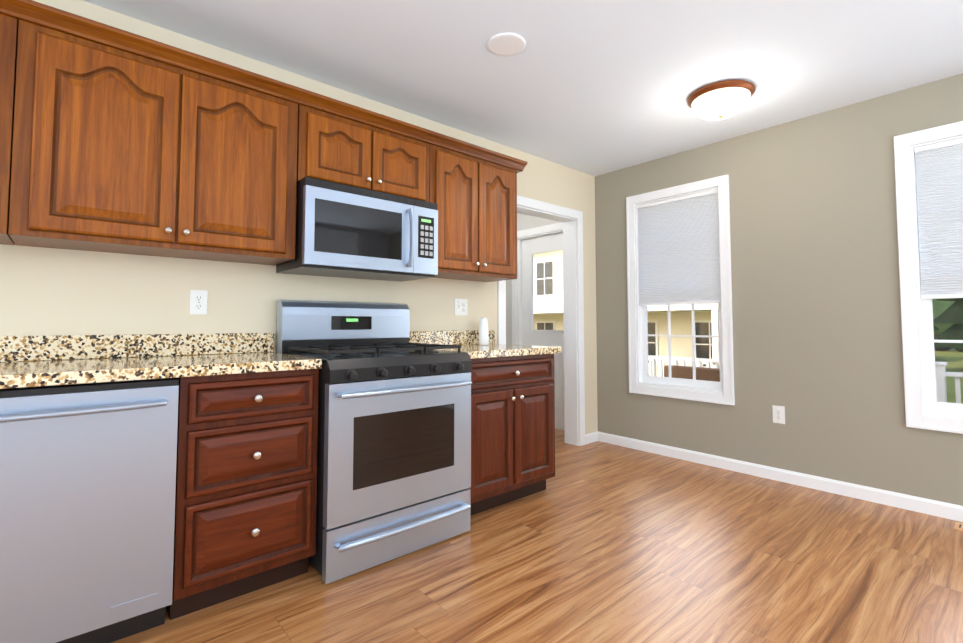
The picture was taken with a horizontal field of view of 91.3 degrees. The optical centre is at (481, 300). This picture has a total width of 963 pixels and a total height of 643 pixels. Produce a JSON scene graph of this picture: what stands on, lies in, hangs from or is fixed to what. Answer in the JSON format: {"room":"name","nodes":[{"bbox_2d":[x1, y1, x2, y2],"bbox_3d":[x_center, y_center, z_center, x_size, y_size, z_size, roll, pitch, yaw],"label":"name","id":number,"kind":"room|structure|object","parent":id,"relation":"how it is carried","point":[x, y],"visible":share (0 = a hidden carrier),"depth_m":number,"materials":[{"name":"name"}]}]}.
{"room":"kitchen","nodes":[
{"label":"kitchen","id":0,"kind":"room"},
{"bbox_2d":[0,0,597,441],"bbox_3d":[-1.436,-0.046,2.272,6.500,2.440,0.140,2,-4,-41],"label":"wall","id":1,"kind":"structure","parent":0,"point":[58,292],"depth_m":2.33,"materials":[{"name":"beige paint"}]},
{"bbox_2d":[0,14,17,244],"bbox_3d":[-2.070,-0.619,1.411,0.958,0.760,0.360,2,-4,-41],"label":"upper cabinet","id":2,"kind":"object","parent":1,"relation":"attached to","point":[8,42],"visible":0.69,"depth_m":1.62,"materials":[{"name":"brown wood"}]},
{"bbox_2d":[8,20,297,264],"bbox_3d":[-1.340,-0.588,2.046,0.970,0.760,0.360,2,-4,-41],"label":"upper cabinet","id":3,"kind":"object","parent":1,"relation":"attached to","point":[114,150],"visible":1,"depth_m":1.87,"materials":[{"name":"brown wood"}]},
{"bbox_2d":[0,0,527,172],"bbox_3d":[-1.476,-1.001,1.945,4.450,0.054,0.363,2,-4,-41],"label":"crown molding","id":4,"kind":"structure","parent":3,"relation":"on","point":[46,16],"depth_m":2.04,"materials":[{"name":"brown wood"}]},
{"bbox_2d":[189,290,207,314],"bbox_3d":[-1.349,0.007,2.246,0.072,0.116,0.008,2,-4,-41],"label":"electrical outlet","id":5,"kind":"object","parent":1,"relation":"attached to","point":[198,302],"visible":1,"depth_m":2.24,"materials":[{"name":"white plastic"}]},
{"bbox_2d":[297,105,429,201],"bbox_3d":[-0.680,-0.752,2.630,0.767,0.375,0.360,2,-4,-41],"label":"upper cabinet","id":6,"kind":"object","parent":1,"relation":"attached to","point":[336,149],"visible":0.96,"depth_m":2.48,"materials":[{"name":"brown wood"}]},
{"bbox_2d":[276,177,437,281],"bbox_3d":[-0.649,-0.354,2.575,0.761,0.423,0.454,2,-4,-41],"label":"microwave","id":7,"kind":"object","parent":6,"relation":"attached to","point":[344,231],"visible":1,"depth_m":2.40,"materials":[{"name":"silver metal"}]},
{"bbox_2d":[454,298,467,314],"bbox_3d":[-0.140,0.043,3.293,0.118,0.116,0.016,2,-4,-41],"label":"outlet","id":8,"kind":"object","parent":1,"relation":"attached to","point":[460,306],"visible":1,"depth_m":3.29,"materials":[{"name":"white plastic"}]},
{"bbox_2d":[429,144,516,281],"bbox_3d":[-0.113,-0.536,3.114,0.731,0.760,0.360,2,-4,-41],"label":"upper cabinet","id":9,"kind":"object","parent":1,"relation":"attached to","point":[474,199],"visible":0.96,"depth_m":2.98,"materials":[{"name":"brown wood"}]},
{"bbox_2d":[497,195,584,445],"bbox_3d":[0.464,0.218,3.917,1.040,2.070,0.174,2,-4,-41],"label":"door frame","id":10,"kind":"structure","parent":1,"relation":"attached to","point":[574,376],"depth_m":4.17,"materials":[{"name":"white"}]},
{"bbox_2d":[585,432,597,444],"bbox_3d":[0.982,1.228,4.216,0.188,0.082,0.014,2,-4,-41],"label":"baseboard","id":11,"kind":"structure","parent":1,"relation":"attached to","point":[591,437],"depth_m":4.21,"materials":[{"name":"white wood"}]},
{"bbox_2d":[83,0,962,175],"bbox_3d":[-0.290,-1.379,1.019,6.780,0.100,6.130,2,-4,-41],"label":"ceiling","id":12,"kind":"structure","parent":0,"point":[595,87],"depth_m":2.43,"materials":[{"name":"white paint"}]},
{"bbox_2d":[487,33,525,55],"bbox_3d":[0.123,-1.261,2.323,0.190,0.007,0.190,2,-4,-41],"label":"smoke detector","id":13,"kind":"object","parent":12,"relation":"in","point":[505,44],"visible":1,"depth_m":2.31,"materials":[{"name":"white plastic"}]},
{"bbox_2d":[687,79,754,119],"bbox_3d":[1.433,-1.166,2.824,0.364,0.149,0.364,2,-4,-41],"label":"flush-mount ceiling light","id":14,"kind":"object","parent":12,"relation":"attached to","point":[720,100],"visible":1,"depth_m":2.73,"materials":[{"name":"white glass"}]},
{"bbox_2d":[111,428,962,642],"bbox_3d":[-0.290,1.159,0.896,6.780,0.100,6.130,2,-4,-41],"label":"floor","id":15,"kind":"structure","parent":0,"point":[598,542],"depth_m":1.98,"materials":[{"name":"laminate"}]},
{"bbox_2d":[0,378,178,642],"bbox_3d":[-1.476,0.710,1.632,0.622,0.868,0.676,2,-4,-41],"label":"dishwasher","id":16,"kind":"object","parent":15,"relation":"on","point":[87,493],"visible":1,"depth_m":1.47,"materials":[{"name":"silver metal"}]},
{"bbox_2d":[165,369,318,619],"bbox_3d":[-1.063,0.726,2.025,0.502,0.874,0.660,2,-4,-41],"label":"base cabinet","id":17,"kind":"object","parent":15,"relation":"on","point":[246,491],"visible":0.96,"depth_m":1.78,"materials":[{"name":"brown wood"}]},
{"bbox_2d":[276,300,471,583],"bbox_3d":[-0.539,0.587,2.403,0.759,1.188,0.734,2,-4,-41],"label":"range","id":18,"kind":"object","parent":15,"relation":"on","point":[394,450],"visible":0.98,"depth_m":2.16,"materials":[{"name":"silver metal"}]},
{"bbox_2d":[469,354,554,514],"bbox_3d":[-0.003,0.770,2.948,0.760,0.874,0.660,2,-4,-41],"label":"base cabinet","id":19,"kind":"object","parent":15,"relation":"on","point":[512,428],"visible":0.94,"depth_m":2.72,"materials":[{"name":"brown wood"}]},
{"bbox_2d":[409,330,560,358],"bbox_3d":[0.001,0.263,2.986,0.787,0.140,0.646,2,-4,-41],"label":"countertop","id":20,"kind":"structure","parent":19,"relation":"on","point":[467,341],"depth_m":3.04,"materials":[{"name":"stone"}]},
{"bbox_2d":[478,317,488,344],"bbox_3d":[0.015,0.209,3.260,0.072,0.191,0.072,2,-4,-41],"label":"dispenser","id":21,"kind":"object","parent":20,"relation":"on","point":[483,332],"visible":1,"depth_m":3.23,"materials":[{"name":"white plastic"}]},
{"bbox_2d":[954,522,962,530],"bbox_3d":[2.613,1.175,2.338,0.120,0.006,0.370,2,-4,-41],"label":"floor vent","id":22,"kind":"object","parent":15,"relation":"in","point":[958,526],"visible":0.9,"depth_m":2.46,"materials":[{"name":"brown"}]},
{"bbox_3d":[-2.131,0.681,1.096,1.055,0.874,0.660,2,-4,-41],"label":"base cabinet","id":23,"kind":"object","parent":15,"relation":"on","visible":0},
{"bbox_2d":[0,333,321,388],"bbox_3d":[-1.782,0.187,1.434,2.394,0.140,0.646,2,-4,-41],"label":"countertop","id":24,"kind":"structure","parent":23,"relation":"on","point":[37,361],"depth_m":1.88,"materials":[{"name":"stone"}]},
{"bbox_2d":[506,73,962,505],"bbox_3d":[2.214,-0.004,3.136,0.140,2.440,6.130,2,-4,-41],"label":"wall","id":25,"kind":"structure","parent":0,"point":[817,326],"depth_m":3.11,"materials":[{"name":"beige paint"}]},
{"bbox_2d":[512,222,562,344],"bbox_3d":[0.696,0.264,4.854,0.157,2.070,0.930,2,-4,-41],"label":"door frame","id":26,"kind":"structure","parent":25,"relation":"attached to","point":[546,230],"depth_m":5.11,"materials":[{"name":"white"}]},
{"bbox_2d":[522,233,563,429],"bbox_3d":[0.694,0.303,4.830,0.090,1.966,0.776,2,-4,-41],"label":"door","id":27,"kind":"structure","parent":25,"relation":"in","point":[530,248],"depth_m":4.92,"materials":[{"name":"white"}]},
{"bbox_2d":[626,174,734,404],"bbox_3d":[1.614,-0.071,3.825,0.185,1.696,0.846,2,-4,-41],"label":"window","id":28,"kind":"structure","parent":25,"relation":"in","point":[641,381],"depth_m":3.74,"materials":[{"name":"white"}]},
{"bbox_2d":[637,189,720,305],"bbox_3d":[1.580,-0.402,3.811,0.032,0.869,0.678,2,-4,-41],"label":"window blind","id":29,"kind":"object","parent":28,"relation":"attached to","point":[678,251],"visible":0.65,"depth_m":3.78,"materials":[{"name":"white fabric"}]},
{"bbox_2d":[772,405,784,423],"bbox_3d":[2.023,0.775,3.204,0.008,0.116,0.072,2,-4,-41],"label":"electrical outlet","id":30,"kind":"object","parent":25,"relation":"attached to","point":[778,414],"visible":1,"depth_m":3.20,"materials":[{"name":"white plastic"}]},
{"bbox_2d":[597,431,962,521],"bbox_3d":[2.565,1.148,2.557,0.014,0.082,4.596,2,-4,-41],"label":"baseboard","id":31,"kind":"structure","parent":25,"relation":"attached to","point":[920,504],"depth_m":3.08,"materials":[{"name":"white wood"}]},
{"bbox_2d":[894,121,962,433],"bbox_3d":[2.783,-0.136,2.484,0.185,1.696,0.846,2,-4,-41],"label":"window","id":32,"kind":"structure","parent":25,"relation":"in","point":[916,356],"depth_m":2.70,"materials":[{"name":"white"}]},
{"bbox_2d":[914,138,962,298],"bbox_3d":[2.749,-0.462,2.470,0.032,0.879,0.678,2,-4,-41],"label":"window blind","id":33,"kind":"object","parent":32,"relation":"attached to","point":[939,175],"visible":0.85,"depth_m":2.65,"materials":[{"name":"white fabric"}]},
{"label":"outside","id":34,"kind":"structure","parent":0,"visible":0},
{"bbox_2d":[935,348,962,403],"bbox_3d":[40.964,4.402,38.949,105.550,0.300,140.000,2,-4,-41],"label":"ground","id":35,"kind":"structure","parent":34,"point":[951,365],"depth_m":25.97,"materials":[{"name":"green plant"}]},
{"bbox_2d":[533,250,719,376],"bbox_3d":[7.887,-0.686,20.700,12.700,8.700,15.200,2,-4,-41],"label":"neighbouring house","id":36,"kind":"structure","parent":35,"relation":"on","point":[655,342],"depth_m":16.23,"materials":[{"name":"beige"}]},
{"bbox_2d":[932,299,962,351],"bbox_3d":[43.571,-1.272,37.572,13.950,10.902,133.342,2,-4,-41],"label":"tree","id":37,"kind":"object","parent":35,"relation":"on","point":[939,309],"depth_m":38.62,"materials":[{"name":"green plant"}]},
{"bbox_2d":[933,298,962,348],"bbox_3d":[24.505,-2.536,22.802,4.680,12.000,4.800,2,-4,-41],"label":"tree","id":38,"kind":"object","parent":35,"relation":"on","point":[956,312],"depth_m":22.84,"materials":[{"name":"green plant"}]},
{"bbox_3d":[3.782,2.064,3.574,2.890,0.950,7.800,2,-4,-41],"label":"deck","id":39,"kind":"object","parent":35,"relation":"on","visible":0},
{"bbox_2d":[664,365,719,381],"bbox_3d":[2.427,1.242,5.506,0.750,0.880,0.870,2,-4,-41],"label":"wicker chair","id":40,"kind":"object","parent":39,"relation":"on","point":[701,370],"depth_m":5.73,"materials":[{"name":"brown wicker"}]},
{"bbox_2d":[648,355,962,402],"bbox_3d":[4.811,1.121,4.517,0.140,1.025,7.840,2,-4,-41],"label":"deck railing","id":41,"kind":"object","parent":39,"relation":"on","point":[939,379],"depth_m":4.70,"materials":[{"name":"white wood"}]}
]}

